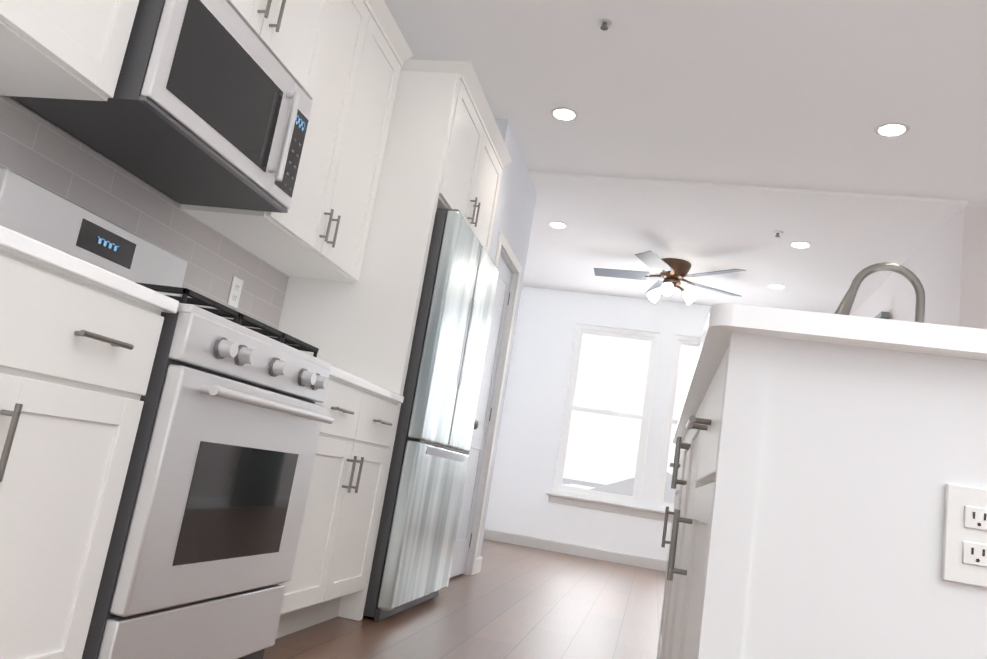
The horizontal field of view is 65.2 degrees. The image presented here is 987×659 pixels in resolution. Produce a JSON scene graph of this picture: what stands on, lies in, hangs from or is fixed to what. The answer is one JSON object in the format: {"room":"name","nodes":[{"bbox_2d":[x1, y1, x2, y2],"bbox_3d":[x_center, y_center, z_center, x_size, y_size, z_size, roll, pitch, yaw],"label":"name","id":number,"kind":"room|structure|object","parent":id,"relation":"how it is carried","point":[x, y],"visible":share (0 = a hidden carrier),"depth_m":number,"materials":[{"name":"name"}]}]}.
{"room":"kitchen","nodes":[
{"label":"kitchen","id":0,"kind":"room"},
{"bbox_2d":[8,96,178,203],"bbox_3d":[-1.003,-0.259,3.420,0.120,2.745,10.620,7,-11,13],"label":"wall","id":1,"kind":"structure","parent":0,"point":[89,147],"depth_m":2.25,"materials":[{"name":"paint"}]},
{"bbox_2d":[0,0,138,100],"bbox_3d":[-1.059,-1.189,1.569,0.395,1.093,0.885,7,-11,13],"label":"upper cabinet","id":2,"kind":"object","parent":1,"relation":"attached to","point":[67,49],"visible":1,"depth_m":1.75,"materials":[{"name":"white wood"}]},
{"bbox_2d":[0,96,288,336],"bbox_3d":[-1.201,-0.283,2.270,0.006,0.476,2.440,7,-11,13],"label":"backsplash","id":3,"kind":"structure","parent":1,"relation":"attached to","point":[36,148],"depth_m":2.47,"materials":[{"name":"tile"}]},
{"bbox_2d":[227,276,242,307],"bbox_3d":[-1.023,-0.147,3.063,0.008,0.116,0.072,7,-11,13],"label":"outlet","id":4,"kind":"object","parent":3,"relation":"attached to","point":[235,292],"visible":1,"depth_m":3.06,"materials":[{"name":"white plastic"}]},
{"bbox_2d":[226,0,334,99],"bbox_3d":[-0.807,-1.320,2.415,0.470,0.893,0.868,7,-11,13],"label":"upper cabinet","id":5,"kind":"object","parent":1,"relation":"attached to","point":[291,35],"visible":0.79,"depth_m":2.50,"materials":[{"name":"white wood"}]},
{"bbox_2d":[10,0,312,212],"bbox_3d":[-0.903,-0.687,2.295,0.464,0.406,0.758,7,-11,13],"label":"over-the-range microwave","id":6,"kind":"object","parent":5,"relation":"attached to","point":[210,103],"visible":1,"depth_m":2.15,"materials":[{"name":"grey metal"}]},
{"bbox_2d":[180,0,413,282],"bbox_3d":[-0.732,-0.847,3.136,0.395,1.111,0.834,7,-11,13],"label":"upper cabinet","id":7,"kind":"object","parent":1,"relation":"attached to","point":[319,229],"visible":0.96,"depth_m":3.09,"materials":[{"name":"white wood"}]},
{"bbox_2d":[400,60,511,253],"bbox_3d":[-0.373,-0.841,4.058,0.675,0.628,1.072,7,-11,13],"label":"upper cabinet","id":8,"kind":"object","parent":1,"relation":"attached to","point":[478,159],"visible":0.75,"depth_m":3.87,"materials":[{"name":"white wood"}]},
{"bbox_2d":[263,539,665,658],"bbox_3d":[2.066,1.485,2.392,6.920,0.060,10.620,7,-11,13],"label":"floor","id":9,"kind":"structure","parent":0,"point":[510,601],"depth_m":3.73,"materials":[{"name":"brown wood"}]},
{"bbox_2d":[0,225,178,658],"bbox_3d":[-1.151,0.255,1.298,0.664,0.912,0.832,7,-11,13],"label":"base cabinet","id":10,"kind":"object","parent":9,"relation":"on","point":[79,339],"visible":1,"depth_m":1.45,"materials":[{"name":"white wood"}]},
{"bbox_2d":[0,168,333,658],"bbox_3d":[-0.925,0.297,2.088,0.735,1.193,0.770,7,-11,13],"label":"range","id":11,"kind":"object","parent":9,"relation":"on","point":[201,554],"visible":0.69,"depth_m":1.90,"materials":[{"name":"grey metal"}]},
{"bbox_2d":[276,366,403,638],"bbox_3d":[-0.831,0.601,2.841,0.664,0.912,0.822,7,-11,13],"label":"base cabinet","id":12,"kind":"object","parent":9,"relation":"on","point":[333,552],"visible":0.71,"depth_m":2.77,"materials":[{"name":"white wood"}]},
{"bbox_2d":[276,71,459,620],"bbox_3d":[-0.648,-0.034,3.399,0.623,2.408,0.044,7,-11,13],"label":"panel","id":13,"kind":"object","parent":9,"relation":"on","point":[363,328],"visible":0.42,"depth_m":3.41,"materials":[{"name":"white wood"}]},
{"bbox_2d":[363,208,498,620],"bbox_3d":[-0.532,0.383,3.805,0.701,1.785,0.924,7,-11,13],"label":"refrigerator","id":14,"kind":"object","parent":9,"relation":"on","point":[415,544],"visible":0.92,"depth_m":3.45,"materials":[{"name":"grey metal"}]},
{"bbox_2d":[657,315,986,658],"bbox_3d":[0.764,0.690,1.873,0.709,0.881,2.089,7,-11,13],"label":"kitchen island","id":15,"kind":"object","parent":9,"relation":"on","point":[821,460],"depth_m":0.97,"materials":[{"name":"white wood"}]},
{"bbox_2d":[705,303,986,358],"bbox_3d":[0.949,0.260,1.931,0.933,0.030,2.140,7,-11,13],"label":"island countertop","id":16,"kind":"structure","parent":15,"relation":"on","point":[838,328],"depth_m":0.98,"materials":[{"name":"white stone"}]},
{"bbox_2d":[834,262,924,322],"bbox_3d":[0.952,0.025,1.897,0.241,0.413,0.108,7,-11,13],"label":"faucet","id":17,"kind":"object","parent":16,"relation":"on","point":[848,299],"visible":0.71,"depth_m":1.94,"materials":[{"name":"silver metal"}]},
{"bbox_2d":[942,483,986,587],"bbox_3d":[0.581,0.248,0.927,0.072,0.116,0.008,7,-11,13],"label":"outlet","id":18,"kind":"object","parent":15,"relation":"attached to","point":[964,559],"visible":1,"depth_m":0.93,"materials":[{"name":"white plastic"}]},
{"bbox_2d":[470,118,536,569],"bbox_3d":[-0.302,0.158,5.016,0.608,2.745,1.170,7,-11,13],"label":"wall","id":19,"kind":"structure","parent":0,"point":[515,207],"depth_m":5.18,"materials":[{"name":"paint"}]},
{"bbox_2d":[474,556,481,574],"bbox_3d":[-0.109,1.581,5.178,0.014,0.105,0.202,7,-11,13],"label":"baseboard","id":20,"kind":"structure","parent":19,"relation":"attached to","point":[478,565],"depth_m":5.17,"materials":[{"name":"white wood"}]},
{"bbox_2d":[449,254,511,577],"bbox_3d":[-0.075,0.529,4.904,0.097,2.030,0.632,7,-11,13],"label":"pantry door","id":21,"kind":"structure","parent":19,"relation":"in","point":[472,478],"depth_m":5.00,"materials":[{"name":"white wood"}]},
{"bbox_2d":[462,231,521,575],"bbox_3d":[-0.095,0.498,4.912,0.116,2.112,0.764,7,-11,13],"label":"door frame","id":22,"kind":"structure","parent":19,"relation":"attached to","point":[502,242],"depth_m":5.18,"materials":[{"name":"white wood"}]},
{"bbox_2d":[485,287,710,560],"bbox_3d":[1.725,1.059,8.029,3.373,2.745,0.150,7,-11,13],"label":"wall","id":23,"kind":"structure","parent":0,"point":[527,452],"depth_m":8.17,"materials":[{"name":"paint"}]},
{"bbox_2d":[483,529,666,571],"bbox_3d":[1.503,2.322,7.706,3.345,0.105,0.014,7,-11,13],"label":"baseboard","id":24,"kind":"structure","parent":23,"relation":"attached to","point":[584,551],"depth_m":7.85,"materials":[{"name":"white wood"}]},
{"bbox_2d":[553,324,659,505],"bbox_3d":[1.202,0.882,8.180,0.893,1.818,0.074,7,-11,13],"label":"window","id":25,"kind":"structure","parent":23,"relation":"in","point":[634,498],"depth_m":8.16,"materials":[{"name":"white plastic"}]},
{"bbox_2d":[546,492,672,521],"bbox_3d":[1.542,1.854,7.810,2.060,0.104,0.090,7,-11,13],"label":"window sill","id":26,"kind":"structure","parent":23,"relation":"attached to","point":[601,505],"depth_m":7.87,"materials":[{"name":"white wood"}]},
{"bbox_2d":[654,335,700,511],"bbox_3d":[2.213,1.000,7.944,0.893,1.818,0.074,7,-11,13],"label":"window","id":27,"kind":"structure","parent":23,"relation":"in","point":[679,341],"depth_m":8.02,"materials":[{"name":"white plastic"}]},
{"bbox_2d":[384,0,986,314],"bbox_3d":[2.504,-1.236,2.911,6.920,0.060,10.620,7,-11,13],"label":"ceiling","id":28,"kind":"structure","parent":0,"point":[801,94],"depth_m":4.25,"materials":[{"name":"paint"}]},
{"bbox_2d":[548,221,567,227],"bbox_3d":[0.530,-0.860,6.373,0.170,0.006,0.170,7,-11,13],"label":"recessed light","id":29,"kind":"object","parent":28,"relation":"in","point":[555,224],"visible":1,"depth_m":6.36,"materials":[{"name":"white"}]},
{"bbox_2d":[550,107,578,120],"bbox_3d":[0.408,-1.243,4.466,0.170,0.006,0.170,7,-11,13],"label":"recessed light","id":30,"kind":"object","parent":28,"relation":"in","point":[564,113],"visible":1,"depth_m":4.46,"materials":[{"name":"white plastic"}]},
{"bbox_2d":[597,17,612,30],"bbox_3d":[0.508,-1.391,3.531,0.070,0.033,0.070,7,-11,13],"label":"sprinkler","id":31,"kind":"object","parent":28,"relation":"attached to","point":[604,23],"visible":1,"depth_m":3.52,"materials":[{"name":"silver metal"}]},
{"bbox_2d":[594,251,745,304],"bbox_3d":[1.549,-0.423,6.877,1.327,0.350,1.372,7,-11,13],"label":"ceiling fan","id":32,"kind":"object","parent":28,"relation":"hanging from","point":[673,272],"visible":1,"depth_m":6.80,"materials":[{"name":"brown metal"}]},
{"bbox_2d":[767,284,785,288],"bbox_3d":[2.595,-0.392,7.084,0.170,0.006,0.170,7,-11,13],"label":"recessed light","id":33,"kind":"object","parent":28,"relation":"in","point":[776,286],"visible":0.98,"depth_m":7.07,"materials":[{"name":"white"}]},
{"bbox_2d":[773,231,782,236],"bbox_3d":[2.119,-0.708,5.757,0.070,0.033,0.070,7,-11,13],"label":"sprinkler","id":34,"kind":"object","parent":28,"relation":"attached to","point":[777,233],"visible":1,"depth_m":5.75,"materials":[{"name":"silver metal"}]},
{"bbox_2d":[788,241,811,247],"bbox_3d":[2.357,-0.649,5.936,0.170,0.006,0.170,7,-11,13],"label":"recessed light","id":35,"kind":"object","parent":28,"relation":"in","point":[799,244],"visible":1,"depth_m":5.92,"materials":[{"name":"white"}]},
{"bbox_2d":[874,122,909,136],"bbox_3d":[2.095,-1.048,4.062,0.170,0.006,0.170,7,-11,13],"label":"recessed light","id":36,"kind":"object","parent":28,"relation":"in","point":[891,129],"visible":1,"depth_m":4.05,"materials":[{"name":"white plastic"}]},
{"bbox_2d":[528,171,967,212],"bbox_3d":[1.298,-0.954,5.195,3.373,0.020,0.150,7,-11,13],"label":"header beam","id":37,"kind":"structure","parent":0,"point":[913,203],"depth_m":5.08,"materials":[{"name":"paint"}]},
{"bbox_2d":[850,205,986,328],"bbox_3d":[4.642,1.097,5.761,3.305,2.745,3.319,7,-11,13],"label":"wall","id":38,"kind":"structure","parent":0,"point":[946,263],"depth_m":4.95,"materials":[{"name":"paint"}]},
{"bbox_2d":[874,311,888,318],"bbox_3d":[2.995,1.096,6.296,0.092,2.390,0.750,7,-11,13],"label":"window blinds","id":39,"kind":"object","parent":38,"relation":"attached to","point":[882,315],"visible":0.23,"depth_m":6.16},
{"label":"outside","id":40,"kind":"structure","parent":0,"visible":0},
{"label":"ground","id":41,"kind":"structure","parent":40,"visible":0},
{"bbox_2d":[562,478,674,505],"bbox_3d":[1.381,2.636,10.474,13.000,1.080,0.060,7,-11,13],"label":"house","id":42,"kind":"structure","parent":41,"relation":"on","point":[614,488],"depth_m":10.60,"materials":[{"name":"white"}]},
{"bbox_2d":[610,471,675,494],"bbox_3d":[8.152,10.938,39.172,9.100,7.100,8.600,7,-11,13],"label":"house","id":43,"kind":"structure","parent":41,"relation":"on","point":[668,484],"depth_m":35.64,"materials":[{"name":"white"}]},
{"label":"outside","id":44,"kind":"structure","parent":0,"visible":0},
{"bbox_2d":[563,333,698,489],"bbox_3d":[7.052,-6.762,63.232,120.000,60.000,0.001,7,-11,13],"label":"sky","id":45,"kind":"structure","parent":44,"point":[617,371],"depth_m":59.82,"materials":[{"name":"white"}]}
]}

